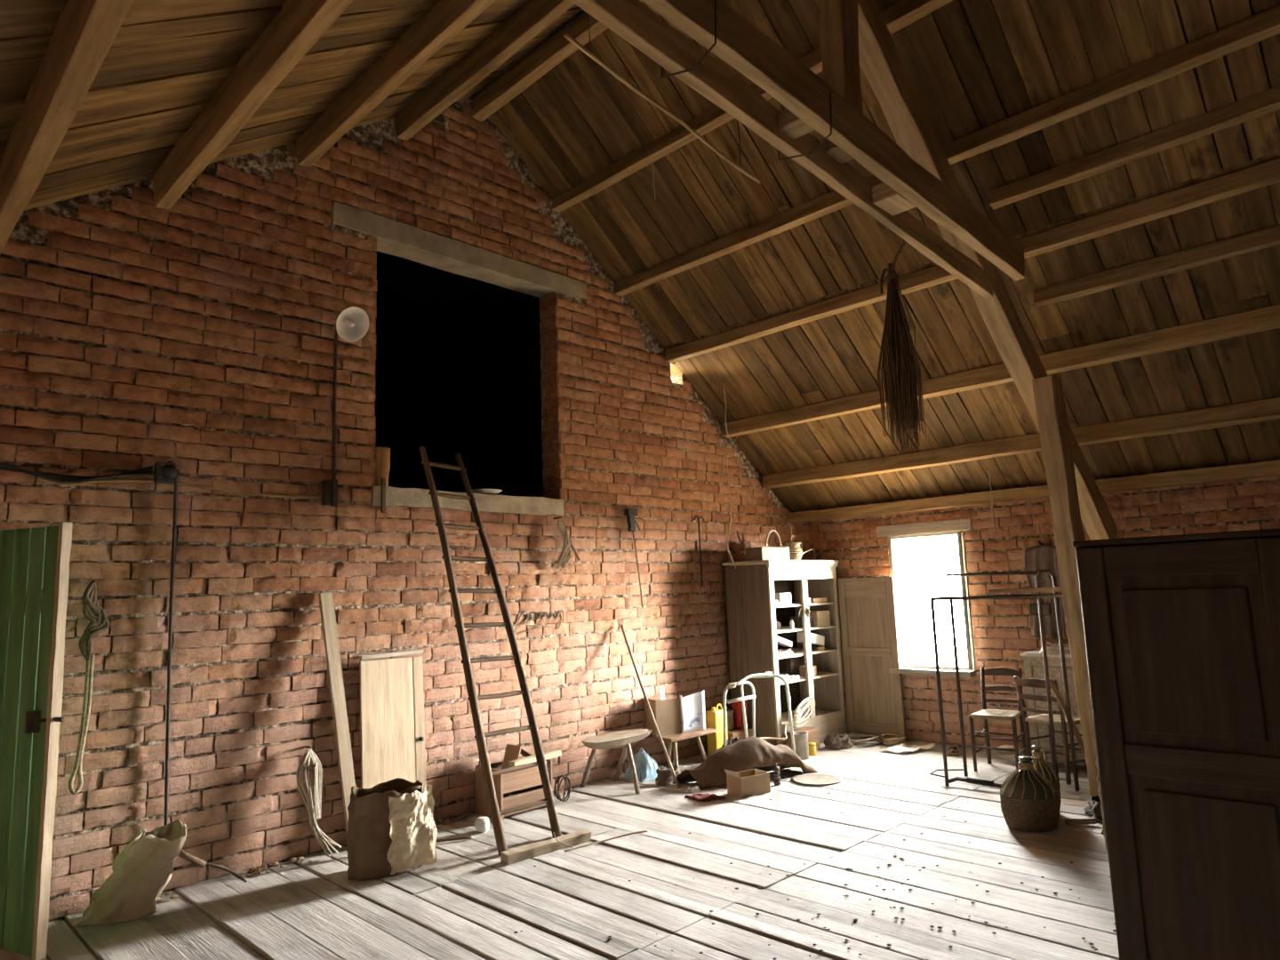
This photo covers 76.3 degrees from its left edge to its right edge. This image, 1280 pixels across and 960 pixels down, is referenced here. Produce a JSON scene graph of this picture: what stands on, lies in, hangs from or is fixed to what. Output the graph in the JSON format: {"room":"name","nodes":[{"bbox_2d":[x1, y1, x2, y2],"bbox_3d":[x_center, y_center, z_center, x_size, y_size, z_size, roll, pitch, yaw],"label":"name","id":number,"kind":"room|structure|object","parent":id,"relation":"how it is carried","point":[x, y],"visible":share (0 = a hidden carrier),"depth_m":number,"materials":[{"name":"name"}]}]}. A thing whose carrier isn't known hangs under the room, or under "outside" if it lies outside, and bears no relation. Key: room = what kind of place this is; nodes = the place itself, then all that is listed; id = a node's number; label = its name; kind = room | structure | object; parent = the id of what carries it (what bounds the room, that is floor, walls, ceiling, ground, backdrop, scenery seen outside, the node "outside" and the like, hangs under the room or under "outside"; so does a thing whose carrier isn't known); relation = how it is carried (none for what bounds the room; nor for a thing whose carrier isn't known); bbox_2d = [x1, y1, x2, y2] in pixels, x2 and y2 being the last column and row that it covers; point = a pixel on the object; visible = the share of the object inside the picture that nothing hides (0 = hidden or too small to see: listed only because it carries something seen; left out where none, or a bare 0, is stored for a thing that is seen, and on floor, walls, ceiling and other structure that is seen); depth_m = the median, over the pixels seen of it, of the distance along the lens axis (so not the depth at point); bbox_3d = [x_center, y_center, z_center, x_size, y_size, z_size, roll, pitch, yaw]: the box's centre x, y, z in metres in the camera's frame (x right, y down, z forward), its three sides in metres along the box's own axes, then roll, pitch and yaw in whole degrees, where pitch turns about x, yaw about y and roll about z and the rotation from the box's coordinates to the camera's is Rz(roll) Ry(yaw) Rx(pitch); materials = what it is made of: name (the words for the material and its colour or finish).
{"room":"farm building","nodes":[
{"label":"farm building","id":0,"kind":"room"},
{"bbox_2d":[0,0,582,210],"bbox_3d":[-0.323,-2.200,1.864,9.122,3.685,5.474,-10,-11,44],"label":"ceiling","id":1,"kind":"structure","parent":0,"point":[167,60],"depth_m":4.11,"materials":[{"name":"wood"}]},
{"bbox_2d":[0,0,134,255],"bbox_3d":[-0.549,-1.819,1.486,8.370,0.249,0.125,-10,-11,44],"label":"rafter","id":2,"kind":"structure","parent":1,"relation":"attached to","point":[84,32],"depth_m":3.10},
{"bbox_2d":[152,0,353,208],"bbox_3d":[0.003,-2.294,2.132,8.370,0.249,0.126,-10,-11,44],"label":"rafter","id":3,"kind":"structure","parent":1,"relation":"attached to","point":[300,24],"depth_m":3.98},
{"bbox_2d":[296,0,495,167],"bbox_3d":[0.594,-2.813,2.825,8.370,0.227,0.117,-10,-11,44],"label":"rafter","id":4,"kind":"structure","parent":1,"relation":"attached to","point":[444,20],"depth_m":4.82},
{"bbox_2d":[394,0,575,140],"bbox_3d":[1.106,-3.253,3.423,8.370,0.228,0.119,-10,-11,44],"label":"rafter","id":5,"kind":"structure","parent":1,"relation":"attached to","point":[528,20],"depth_m":5.54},
{"bbox_2d":[0,98,791,921],"bbox_3d":[-1.649,-0.394,6.338,0.270,5.845,9.380,-10,-11,44],"label":"wall","id":6,"kind":"structure","parent":0,"point":[196,334],"depth_m":5.43,"materials":[{"name":"red brick"}]},
{"bbox_2d":[0,522,72,959],"bbox_3d":[-3.050,1.229,3.976,0.667,2.010,0.100,-5,-8,23],"label":"door","id":7,"kind":"structure","parent":6,"relation":"in","point":[35,562],"depth_m":3.93,"materials":[{"name":"green paint"}]},
{"bbox_2d":[0,462,152,483],"bbox_3d":[-3.653,-0.138,3.980,0.059,0.218,2.264,-10,-11,44],"label":"cable bundle","id":8,"kind":"object","parent":6,"relation":"attached to","point":[148,470],"visible":1,"depth_m":4.47,"materials":[{"name":"black rubber"}]},
{"bbox_2d":[68,581,110,794],"bbox_3d":[-3.012,1.125,4.459,0.090,1.136,0.140,-5,-8,19],"label":"rope","id":9,"kind":"object","parent":6,"relation":"hanging from","point":[99,623],"visible":1,"depth_m":4.46,"materials":[{"name":"fabric"}]},
{"bbox_2d":[153,460,179,824],"bbox_3d":[-2.753,0.977,4.694,0.110,2.202,0.158,-10,-11,44],"label":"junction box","id":10,"kind":"object","parent":6,"relation":"attached to","point":[164,472],"visible":0.97,"depth_m":4.78,"materials":[{"name":"metal"}]},
{"bbox_2d":[77,479,321,498],"bbox_3d":[-2.649,0.050,5.032,0.020,0.064,1.391,-10,-11,44],"label":"conduit","id":11,"kind":"object","parent":6,"relation":"attached to","point":[110,480],"visible":0.88,"depth_m":5.03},
{"bbox_2d":[296,745,341,856],"bbox_3d":[-2.034,2.040,5.167,0.253,0.677,0.165,-1,-8,-6],"label":"rope hank","id":12,"kind":"object","parent":6,"relation":"hanging from","point":[316,794],"visible":1,"depth_m":5.15,"materials":[{"name":"fabric"}]},
{"bbox_2d":[321,306,368,506],"bbox_3d":[-2.016,-0.505,5.626,0.228,1.378,0.250,-10,-11,44],"label":"wall lamp","id":13,"kind":"object","parent":6,"relation":"attached to","point":[352,324],"visible":1,"depth_m":5.67,"materials":[{"name":"glass"}]},
{"bbox_2d":[364,234,566,499],"bbox_3d":[-1.411,-0.815,6.661,0.220,1.879,1.870,-10,-11,44],"label":"trim","id":14,"kind":"structure","parent":6,"relation":"attached to","point":[550,311],"depth_m":7.24,"materials":[{"name":"red brick"}]},
{"bbox_2d":[468,9,584,100],"bbox_3d":[1.582,-3.810,4.006,9.010,0.180,0.340,-10,-11,44],"label":"roof beam","id":15,"kind":"structure","parent":6,"relation":"attached to","point":[515,62],"depth_m":6.37,"materials":[{"name":"wood"}]},
{"bbox_2d":[472,0,643,121],"bbox_3d":[1.589,-3.622,3.981,8.370,0.171,0.110,-10,-11,44],"label":"ridge beam","id":16,"kind":"structure","parent":6,"relation":"attached to","point":[557,48],"depth_m":6.28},
{"bbox_2d":[551,516,580,570],"bbox_3d":[-0.628,0.545,6.951,0.143,0.461,0.338,-10,-11,44],"label":"rope tangle","id":17,"kind":"object","parent":6,"relation":"hanging from","point":[567,551],"visible":1,"depth_m":6.89,"materials":[{"name":"fabric"}]},
{"bbox_2d":[624,508,643,607],"bbox_3d":[-0.050,0.722,7.535,0.069,0.911,0.164,-10,-11,44],"label":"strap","id":18,"kind":"object","parent":6,"relation":"hanging from","point":[630,513],"visible":1,"depth_m":7.53,"materials":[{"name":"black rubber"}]},
{"bbox_2d":[374,250,543,496],"bbox_3d":[-2.713,-0.691,7.938,3.390,2.580,2.980,-10,-11,44],"label":"wall","id":19,"kind":"structure","parent":0,"point":[458,359],"depth_m":9.04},
{"bbox_2d":[332,201,587,300],"bbox_3d":[-1.436,-1.830,6.803,0.256,0.166,2.430,-10,-11,44],"label":"lintel","id":20,"kind":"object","parent":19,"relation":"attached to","point":[394,237],"depth_m":6.62,"materials":[{"name":"grey wood"}]},
{"bbox_2d":[370,485,563,516],"bbox_3d":[-1.374,0.189,6.515,0.273,0.152,1.760,-10,-11,44],"label":"trim","id":21,"kind":"structure","parent":19,"relation":"attached to","point":[395,496],"depth_m":6.37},
{"bbox_2d":[373,447,390,486],"bbox_3d":[-1.897,-0.089,5.953,0.140,0.285,0.140,-10,-11,44],"label":"jar","id":22,"kind":"object","parent":21,"relation":"on","point":[382,454],"visible":0.7,"depth_m":5.90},
{"bbox_2d":[0,735,1119,959],"bbox_3d":[1.518,2.018,2.938,9.010,0.132,9.980,-10,-11,44],"label":"floor","id":23,"kind":"structure","parent":0,"point":[567,906],"depth_m":4.39,"materials":[{"name":"grey wood"}]},
{"bbox_2d":[73,819,187,927],"bbox_3d":[-2.683,2.079,4.315,0.495,0.426,0.306,1,-8,-22],"label":"sack","id":24,"kind":"object","parent":23,"relation":"on","point":[144,868],"visible":1,"depth_m":4.23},
{"bbox_2d":[178,849,247,882],"bbox_3d":[-2.477,2.201,4.666,0.203,0.255,0.365,-10,-11,44],"label":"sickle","id":25,"kind":"object","parent":23,"relation":"on","point":[183,854],"visible":0.99,"depth_m":4.62,"materials":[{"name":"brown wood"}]},
{"bbox_2d":[318,592,355,832],"bbox_3d":[-1.951,1.569,5.307,0.331,1.669,0.089,-4,-8,15],"label":"plank","id":26,"kind":"object","parent":23,"relation":"on","point":[328,619],"visible":0.84,"depth_m":5.32,"materials":[{"name":"brown wood"}]},
{"bbox_2d":[155,788,572,902],"bbox_3d":[-1.702,2.412,5.491,0.169,0.024,3.321,-10,-11,44],"label":"rubble","id":27,"kind":"object","parent":23,"relation":"on","point":[260,870],"visible":0.72,"depth_m":5.00,"materials":[{"name":"brick"}]},
{"bbox_2d":[345,777,437,880],"bbox_3d":[-1.504,2.078,4.875,0.431,0.495,0.462,-10,-11,44],"label":"sack","id":28,"kind":"object","parent":23,"relation":"on","point":[392,830],"visible":1,"depth_m":4.76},
{"bbox_2d":[359,648,425,792],"bbox_3d":[-1.698,1.815,5.609,0.116,1.240,0.478,-10,-11,44],"label":"door","id":29,"kind":"structure","parent":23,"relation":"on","point":[392,729],"depth_m":5.62,"materials":[{"name":"brown wood"}]},
{"bbox_2d":[474,816,489,831],"bbox_3d":[-1.086,2.372,5.607,0.098,0.090,0.107,1,-8,-19],"label":"paper cup","id":30,"kind":"object","parent":23,"relation":"on","point":[482,824],"visible":1,"depth_m":5.57,"materials":[{"name":"white paper"}]},
{"bbox_2d":[419,446,561,855],"bbox_3d":[-1.075,1.066,5.725,0.949,2.725,0.560,-10,-11,44],"label":"wooden ladder","id":31,"kind":"object","parent":23,"relation":"on","point":[495,814],"visible":1,"depth_m":5.59,"materials":[{"name":"brown wood"}]},
{"bbox_2d":[475,756,552,821],"bbox_3d":[-0.945,2.312,6.139,0.320,0.345,0.480,-10,-11,44],"label":"wooden crate","id":32,"kind":"object","parent":23,"relation":"on","point":[524,786],"visible":0.56,"depth_m":6.02,"materials":[{"name":"brown wood"}]},
{"bbox_2d":[501,744,533,797],"bbox_3d":[-0.941,2.232,6.156,0.170,0.441,0.308,-10,-11,44],"label":"scrap","id":33,"kind":"object","parent":32,"relation":"on","point":[512,752],"visible":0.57,"depth_m":6.16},
{"bbox_2d":[509,749,561,767],"bbox_3d":[-0.778,2.086,6.096,0.060,0.045,0.505,-8,-10,36],"label":"batten","id":34,"kind":"object","parent":32,"relation":"on","point":[555,753],"visible":0.83,"depth_m":6.04,"materials":[{"name":"brown wood"}]},
{"bbox_2d":[500,829,591,864],"bbox_3d":[-0.584,2.308,5.130,0.641,0.062,0.093,5,-10,-42],"label":"batten","id":35,"kind":"object","parent":23,"relation":"on","point":[508,857],"visible":0.99,"depth_m":5.08,"materials":[{"name":"brown wood"}]},
{"bbox_2d":[554,775,570,801],"bbox_3d":[-0.597,2.384,6.295,0.072,0.191,0.124,-10,-11,44],"label":"coil","id":36,"kind":"object","parent":23,"relation":"on","point":[567,780],"visible":1,"depth_m":6.29,"materials":[{"name":"metal"}]},
{"bbox_2d":[579,728,652,794],"bbox_3d":[-0.184,2.329,6.737,0.634,0.438,0.576,0,-8,-12],"label":"stool","id":37,"kind":"object","parent":23,"relation":"on","point":[626,738],"visible":1,"depth_m":6.67,"materials":[{"name":"brown wood"}]},
{"bbox_2d":[621,747,658,782],"bbox_3d":[0.021,2.452,7.066,0.273,0.249,0.273,-10,-11,44],"label":"plastic bag","id":38,"kind":"object","parent":23,"relation":"on","point":[646,767],"visible":0.85,"depth_m":6.98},
{"bbox_2d":[620,624,679,788],"bbox_3d":[0.075,1.910,6.984,0.026,1.312,0.715,4,-10,-39],"label":"leaning stick","id":39,"kind":"object","parent":23,"relation":"on","point":[621,626],"visible":1,"depth_m":6.96,"materials":[{"name":"brown wood"}]},
{"bbox_2d":[655,763,680,785],"bbox_3d":[0.241,2.465,6.822,0.162,0.139,0.282,-10,-11,44],"label":"sack","id":40,"kind":"object","parent":23,"relation":"on","point":[665,777],"visible":0.83,"depth_m":6.76,"materials":[{"name":"grey fabric"}]},
{"bbox_2d":[645,728,716,766],"bbox_3d":[0.387,2.454,7.388,0.370,0.320,0.620,-10,-11,44],"label":"stool","id":41,"kind":"object","parent":23,"relation":"on","point":[673,738],"visible":0.59,"depth_m":7.29,"materials":[{"name":"brown wood"}]},
{"bbox_2d":[644,690,705,735],"bbox_3d":[0.321,2.122,7.456,0.501,0.357,0.246,2,-9,-25],"label":"carton","id":42,"kind":"object","parent":41,"relation":"on","point":[671,717],"visible":0.94,"depth_m":7.36,"materials":[{"name":"brown cardboard"}]},
{"bbox_2d":[683,792,726,801],"bbox_3d":[0.503,2.438,6.273,0.261,0.025,0.217,-10,-11,44],"label":"rag","id":43,"kind":"object","parent":23,"relation":"on","point":[703,797],"visible":1,"depth_m":6.25,"materials":[{"name":"fabric"}]},
{"bbox_2d":[705,703,727,756],"bbox_3d":[0.728,2.378,7.678,0.120,0.515,0.180,-10,-11,44],"label":"canister","id":44,"kind":"object","parent":23,"relation":"on","point":[715,716],"visible":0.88,"depth_m":7.62,"materials":[{"name":"plastic"}]},
{"bbox_2d":[727,727,752,741],"bbox_3d":[0.902,2.546,7.928,0.300,0.238,0.360,-10,-11,44],"label":"wooden box","id":45,"kind":"object","parent":23,"relation":"on","point":[739,732],"visible":0.14,"depth_m":7.81,"materials":[{"name":"brown wood"}]},
{"bbox_2d":[731,696,748,728],"bbox_3d":[0.983,2.288,8.018,0.110,0.288,0.125,-10,-11,44],"label":"tin","id":46,"kind":"object","parent":45,"relation":"on","point":[736,707],"visible":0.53,"depth_m":7.97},
{"bbox_2d":[672,736,817,788],"bbox_3d":[0.903,2.347,6.882,1.251,0.343,0.337,1,-8,-24],"label":"sack","id":47,"kind":"object","parent":23,"relation":"on","point":[749,753],"visible":0.99,"depth_m":6.76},
{"bbox_2d":[723,768,770,798],"bbox_3d":[0.841,2.364,6.403,0.313,0.190,0.185,3,-9,-31],"label":"cardboard box","id":48,"kind":"object","parent":23,"relation":"on","point":[741,784],"visible":1,"depth_m":6.34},
{"bbox_2d":[722,671,795,752],"bbox_3d":[1.045,2.175,7.425,0.714,0.828,0.236,1,-8,-24],"label":"frame","id":49,"kind":"object","parent":23,"relation":"on","point":[767,674],"visible":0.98,"depth_m":7.45,"materials":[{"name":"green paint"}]},
{"bbox_2d":[471,787,1116,959],"bbox_3d":[0.901,2.151,4.208,3.091,0.007,4.837,-10,-11,44],"label":"crumbs","id":50,"kind":"object","parent":23,"relation":"on","point":[736,888],"visible":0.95,"depth_m":4.01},
{"bbox_2d":[790,731,808,759],"bbox_3d":[1.497,2.487,7.624,0.164,0.230,0.166,-10,-11,44],"label":"tin can","id":51,"kind":"object","parent":23,"relation":"on","point":[801,738],"visible":0.73,"depth_m":7.56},
{"bbox_2d":[784,726,819,750],"bbox_3d":[1.581,2.539,7.930,0.158,0.205,0.360,-10,-11,44],"label":"box","id":52,"kind":"object","parent":23,"relation":"on","point":[812,732],"visible":0.48,"depth_m":7.93,"materials":[{"name":"cardboard"}]},
{"bbox_2d":[788,696,812,727],"bbox_3d":[1.577,2.278,7.967,0.125,0.292,0.326,-10,-11,44],"label":"coil","id":53,"kind":"object","parent":52,"relation":"on","point":[797,713],"visible":0.96,"depth_m":7.95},
{"bbox_2d":[722,560,906,745],"bbox_3d":[1.774,1.750,8.322,1.220,1.860,1.310,-10,-11,44],"label":"tall cabinet","id":54,"kind":"object","parent":23,"relation":"on","point":[868,620],"visible":0.84,"depth_m":8.45,"materials":[{"name":"paint"}]},
{"bbox_2d":[744,529,790,560],"bbox_3d":[1.323,0.675,8.443,0.212,0.332,0.493,-10,-11,44],"label":"basket","id":55,"kind":"object","parent":54,"relation":"on","point":[780,552],"visible":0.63,"depth_m":8.31,"materials":[{"name":"wicker"}]},
{"bbox_2d":[782,542,802,559],"bbox_3d":[1.621,0.762,8.652,0.214,0.194,0.216,-10,-11,44],"label":"pot","id":56,"kind":"object","parent":54,"relation":"on","point":[796,553],"visible":0.73,"depth_m":8.57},
{"bbox_2d":[785,656,799,675],"bbox_3d":[1.619,1.968,8.630,0.060,0.200,0.160,-10,-11,44],"label":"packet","id":57,"kind":"object","parent":54,"relation":"on","point":[792,664],"visible":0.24,"depth_m":8.59,"materials":[{"name":"cardboard"}]},
{"bbox_2d":[775,601,833,607],"bbox_3d":[1.515,1.326,8.616,0.515,0.022,1.190,-10,-11,44],"label":"shelf","id":58,"kind":"object","parent":54,"relation":"attached to","point":[794,604],"depth_m":8.69,"materials":[{"name":"paint"}]},
{"bbox_2d":[776,624,835,633],"bbox_3d":[1.523,1.573,8.582,0.515,0.022,1.190,-10,-11,44],"label":"shelf","id":59,"kind":"object","parent":54,"relation":"attached to","point":[784,628],"depth_m":8.48,"materials":[{"name":"paint"}]},
{"bbox_2d":[777,648,837,659],"bbox_3d":[1.532,1.821,8.548,0.515,0.022,1.190,-10,-11,44],"label":"shelf","id":60,"kind":"object","parent":54,"relation":"attached to","point":[798,652],"depth_m":8.53,"materials":[{"name":"paint"}]},
{"bbox_2d":[781,710,834,724],"bbox_3d":[1.558,2.480,8.455,0.523,0.025,1.190,-10,-11,44],"label":"shelf","id":61,"kind":"object","parent":54,"relation":"attached to","point":[821,716],"depth_m":8.43,"materials":[{"name":"paint"}]},
{"bbox_2d":[778,671,838,685],"bbox_3d":[1.540,2.068,8.514,0.515,0.022,1.190,-10,-11,44],"label":"shelf","id":62,"kind":"object","parent":54,"relation":"attached to","point":[809,678],"depth_m":8.47,"materials":[{"name":"paint"}]},
{"bbox_2d":[811,646,824,650],"bbox_3d":[1.875,1.797,8.676,0.140,0.035,0.120,-10,-11,44],"label":"packet","id":63,"kind":"object","parent":54,"relation":"on","point":[813,648],"visible":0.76,"depth_m":8.63,"materials":[{"name":"cardboard"}]},
{"bbox_2d":[797,632,824,645],"bbox_3d":[1.815,1.690,8.647,0.160,0.152,0.293,-10,-11,44],"label":"carton","id":64,"kind":"object","parent":63,"relation":"on","point":[815,639],"visible":0.69,"depth_m":8.59,"materials":[{"name":"cardboard"}]},
{"bbox_2d":[808,610,830,626],"bbox_3d":[1.906,1.495,8.789,0.180,0.160,0.240,-10,-11,44],"label":"box","id":65,"kind":"object","parent":54,"relation":"on","point":[820,618],"visible":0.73,"depth_m":8.70,"materials":[{"name":"cardboard"}]},
{"bbox_2d":[792,773,842,784],"bbox_3d":[1.461,2.474,6.726,0.410,0.014,0.410,-10,-11,44],"label":"tray","id":66,"kind":"object","parent":23,"relation":"on","point":[807,779],"visible":1,"depth_m":6.74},
{"bbox_2d":[823,732,853,750],"bbox_3d":[1.960,2.565,8.038,0.297,0.153,0.229,1,-8,-22],"label":"sack","id":67,"kind":"object","parent":23,"relation":"on","point":[836,741],"visible":1,"depth_m":7.97,"materials":[{"name":"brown fabric"}]},
{"bbox_2d":[569,0,1117,796],"bbox_3d":[0.898,-0.618,3.808,0.437,5.416,9.187,-10,-11,44],"label":"roof truss","id":68,"kind":"object","parent":23,"relation":"on","point":[915,171],"visible":0.9,"depth_m":4.32,"materials":[{"name":"wood"}]},
{"bbox_2d":[877,240,926,452],"bbox_3d":[1.588,-0.830,5.021,0.257,1.328,0.293,-3,-8,9],"label":"bundle","id":69,"kind":"object","parent":68,"relation":"hanging from","point":[899,368],"visible":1,"depth_m":4.97,"materials":[{"name":"plant"}]},
{"bbox_2d":[845,733,880,744],"bbox_3d":[2.231,2.616,8.211,0.374,0.078,0.369,-10,-11,44],"label":"rope coil","id":70,"kind":"object","parent":23,"relation":"on","point":[868,738],"visible":0.77,"depth_m":8.11,"materials":[{"name":"fabric"}]},
{"bbox_2d":[880,733,905,745],"bbox_3d":[2.527,2.589,8.118,0.257,0.086,0.263,-10,-11,44],"label":"basket","id":71,"kind":"object","parent":23,"relation":"on","point":[895,739],"visible":0.98,"depth_m":8.04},
{"bbox_2d":[879,742,935,753],"bbox_3d":[2.568,2.555,7.787,0.501,0.048,0.291,3,-9,-34],"label":"cloth","id":72,"kind":"object","parent":23,"relation":"on","point":[902,747],"visible":1,"depth_m":7.76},
{"bbox_2d":[968,666,1025,771],"bbox_3d":[3.079,2.046,6.978,0.376,0.823,0.468,-8,-10,37],"label":"chair","id":73,"kind":"object","parent":23,"relation":"on","point":[986,714],"visible":0.91,"depth_m":7.00,"materials":[{"name":"brown wood"}]},
{"bbox_2d":[929,569,1079,791],"bbox_3d":[2.855,1.546,6.352,1.310,1.658,0.449,-10,-11,44],"label":"rack","id":74,"kind":"object","parent":23,"relation":"on","point":[1038,596],"visible":0.81,"depth_m":6.37,"materials":[{"name":"black metal"}]},
{"bbox_2d":[987,585,1061,593],"bbox_3d":[2.906,0.820,6.068,0.600,0.045,0.058,-9,-11,43],"label":"stick","id":75,"kind":"object","parent":74,"relation":"on","point":[1047,589],"visible":0.83,"depth_m":6.06,"materials":[{"name":"brown wood"}]},
{"bbox_2d":[1000,755,1060,831],"bbox_3d":[2.541,2.036,5.327,0.347,0.430,0.349,-7,-9,30],"label":"wicker demijohn","id":76,"kind":"object","parent":23,"relation":"on","point":[1029,802],"visible":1,"depth_m":5.21,"materials":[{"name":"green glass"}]},
{"bbox_2d":[1032,744,1061,811],"bbox_3d":[2.759,2.063,5.617,0.236,0.440,0.237,-7,-9,30],"label":"wicker demijohn","id":77,"kind":"object","parent":23,"relation":"on","point":[1044,768],"visible":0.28,"depth_m":5.57,"materials":[{"name":"green glass"}]},
{"bbox_2d":[1013,675,1085,784],"bbox_3d":[3.355,1.992,6.586,0.461,0.804,0.416,2,-9,-29],"label":"chair","id":78,"kind":"object","parent":23,"relation":"on","point":[1060,719],"visible":0.8,"depth_m":6.55,"materials":[{"name":"brown wood"}]},
{"bbox_2d":[1019,649,1087,766],"bbox_3d":[3.839,1.948,6.913,0.940,0.945,0.455,-10,-11,44],"label":"base cabinet","id":79,"kind":"object","parent":23,"relation":"on","point":[1034,668],"visible":0.26,"depth_m":6.96,"materials":[{"name":"beige wood"}]},
{"bbox_2d":[1039,641,1070,653],"bbox_3d":[3.628,1.455,7.081,0.291,0.087,0.218,-10,-11,44],"label":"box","id":80,"kind":"object","parent":79,"relation":"on","point":[1051,648],"visible":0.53,"depth_m":7.03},
{"bbox_2d":[1048,679,1086,761],"bbox_3d":[3.318,1.944,6.216,0.053,0.814,0.329,4,-10,-39],"label":"stake","id":81,"kind":"object","parent":23,"relation":"on","point":[1054,688],"visible":0.64,"depth_m":6.25,"materials":[{"name":"brown wood"}]},
{"bbox_2d":[1083,795,1102,822],"bbox_3d":[3.143,2.176,5.434,0.316,0.137,0.381,-4,-8,14],"label":"rag","id":82,"kind":"object","parent":23,"relation":"on","point":[1093,809],"visible":0.29,"depth_m":5.43,"materials":[{"name":"fabric"}]},
{"bbox_2d":[1072,528,1279,959],"bbox_3d":[2.179,1.007,2.456,1.300,1.720,0.616,-10,-11,44],"label":"wardrobe","id":83,"kind":"object","parent":23,"relation":"on","point":[1182,631],"visible":1,"depth_m":2.56,"materials":[{"name":"brown wood"}]},
{"bbox_2d":[1088,692,1107,851],"bbox_3d":[1.564,0.991,2.772,0.023,0.523,0.023,-10,-11,44],"label":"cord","id":84,"kind":"object","parent":83,"relation":"hanging from","point":[1090,696],"visible":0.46,"depth_m":2.77,"materials":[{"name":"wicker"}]},
{"bbox_2d":[744,546,790,560],"bbox_3d":[1.322,0.770,8.426,0.212,0.139,0.480,-10,-11,44],"label":"tray","id":85,"kind":"object","parent":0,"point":[758,553],"depth_m":8.29,"materials":[{"name":"brown wood"}]},
{"bbox_2d":[489,0,1279,347],"bbox_3d":[2.383,-2.826,4.731,9.116,1.846,2.290,-10,-11,44],"label":"ceiling","id":86,"kind":"structure","parent":0,"point":[973,66],"depth_m":5.80,"materials":[{"name":"wood"}]},
{"bbox_2d":[563,32,761,183],"bbox_3d":[0.226,-2.406,5.396,0.027,0.280,1.883,-10,-11,44],"label":"pole","id":87,"kind":"object","parent":86,"relation":"hanging from","point":[566,36],"visible":1,"depth_m":5.27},
{"bbox_2d":[552,0,952,213],"bbox_3d":[2.202,-2.990,4.498,8.370,0.137,0.108,-10,-11,44],"label":"ceiling beam","id":88,"kind":"structure","parent":86,"relation":"attached to","point":[904,12],"depth_m":6.28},
{"bbox_2d":[614,4,1279,296],"bbox_3d":[2.757,-2.340,4.953,8.370,0.135,0.108,-10,-11,44],"label":"ceiling beam","id":89,"kind":"structure","parent":86,"relation":"attached to","point":[1266,24],"depth_m":5.15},
{"bbox_2d":[988,85,1279,209],"bbox_3d":[4.216,-2.253,3.974,4.960,0.126,0.099,-10,-11,44],"label":"ceiling beam","id":90,"kind":"structure","parent":86,"relation":"attached to","point":[1268,101],"depth_m":5.03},
{"bbox_2d":[662,152,1279,512],"bbox_3d":[4.078,-0.862,6.139,9.134,1.934,2.488,-10,-11,44],"label":"ceiling","id":91,"kind":"structure","parent":0,"point":[835,356],"depth_m":6.68,"materials":[{"name":"wood"}]},
{"bbox_2d":[665,157,1279,363],"bbox_3d":[3.261,-1.750,5.367,8.370,0.138,0.112,-10,-11,44],"label":"ceiling beam","id":92,"kind":"structure","parent":91,"relation":"attached to","point":[1267,173],"depth_m":5.67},
{"bbox_2d":[722,304,1279,437],"bbox_3d":[3.889,-1.032,5.885,8.370,0.159,0.124,-10,-11,44],"label":"ceiling beam","id":93,"kind":"structure","parent":91,"relation":"attached to","point":[1268,317],"depth_m":6.37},
{"bbox_2d":[762,397,1279,488],"bbox_3d":[4.378,-0.476,6.289,8.370,0.160,0.125,-10,-11,44],"label":"ceiling beam","id":94,"kind":"structure","parent":91,"relation":"attached to","point":[1264,410],"depth_m":7.15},
{"bbox_2d":[1033,224,1279,306],"bbox_3d":[4.735,-1.657,4.402,4.960,0.128,0.102,-10,-11,44],"label":"ceiling beam","id":95,"kind":"structure","parent":91,"relation":"attached to","point":[1197,256],"depth_m":5.53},
{"bbox_2d":[789,459,1279,753],"bbox_3d":[4.857,1.103,6.507,8.930,2.480,0.268,-10,-11,44],"label":"wall","id":96,"kind":"structure","parent":0,"point":[1001,628],"depth_m":7.78,"materials":[{"name":"red brick"}]},
{"bbox_2d":[875,518,972,536],"bbox_3d":[2.961,0.501,8.425,1.020,0.110,0.212,-10,-11,44],"label":"trim","id":97,"kind":"structure","parent":96,"relation":"attached to","point":[960,524],"depth_m":8.32,"materials":[{"name":"paint"}]},
{"bbox_2d":[888,530,975,677],"bbox_3d":[2.947,1.238,8.273,0.855,1.439,0.308,-10,-11,44],"label":"window","id":98,"kind":"structure","parent":96,"relation":"in","point":[908,669],"depth_m":8.01,"materials":[{"name":"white wood"}]},
{"bbox_2d":[786,459,1279,523],"bbox_3d":[4.700,-0.053,6.545,8.370,0.118,0.108,-10,-11,44],"label":"beam","id":99,"kind":"structure","parent":96,"relation":"attached to","point":[1265,468],"depth_m":7.53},
{"bbox_2d":[1024,540,1066,638],"bbox_3d":[3.688,0.986,7.399,0.333,0.874,0.130,-10,-11,44],"label":"coat","id":100,"kind":"object","parent":96,"relation":"hanging from","point":[1043,556],"visible":0.74,"depth_m":7.39,"materials":[{"name":"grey fabric"}]},
{"label":"outside","id":101,"kind":"structure","parent":0,"visible":0},
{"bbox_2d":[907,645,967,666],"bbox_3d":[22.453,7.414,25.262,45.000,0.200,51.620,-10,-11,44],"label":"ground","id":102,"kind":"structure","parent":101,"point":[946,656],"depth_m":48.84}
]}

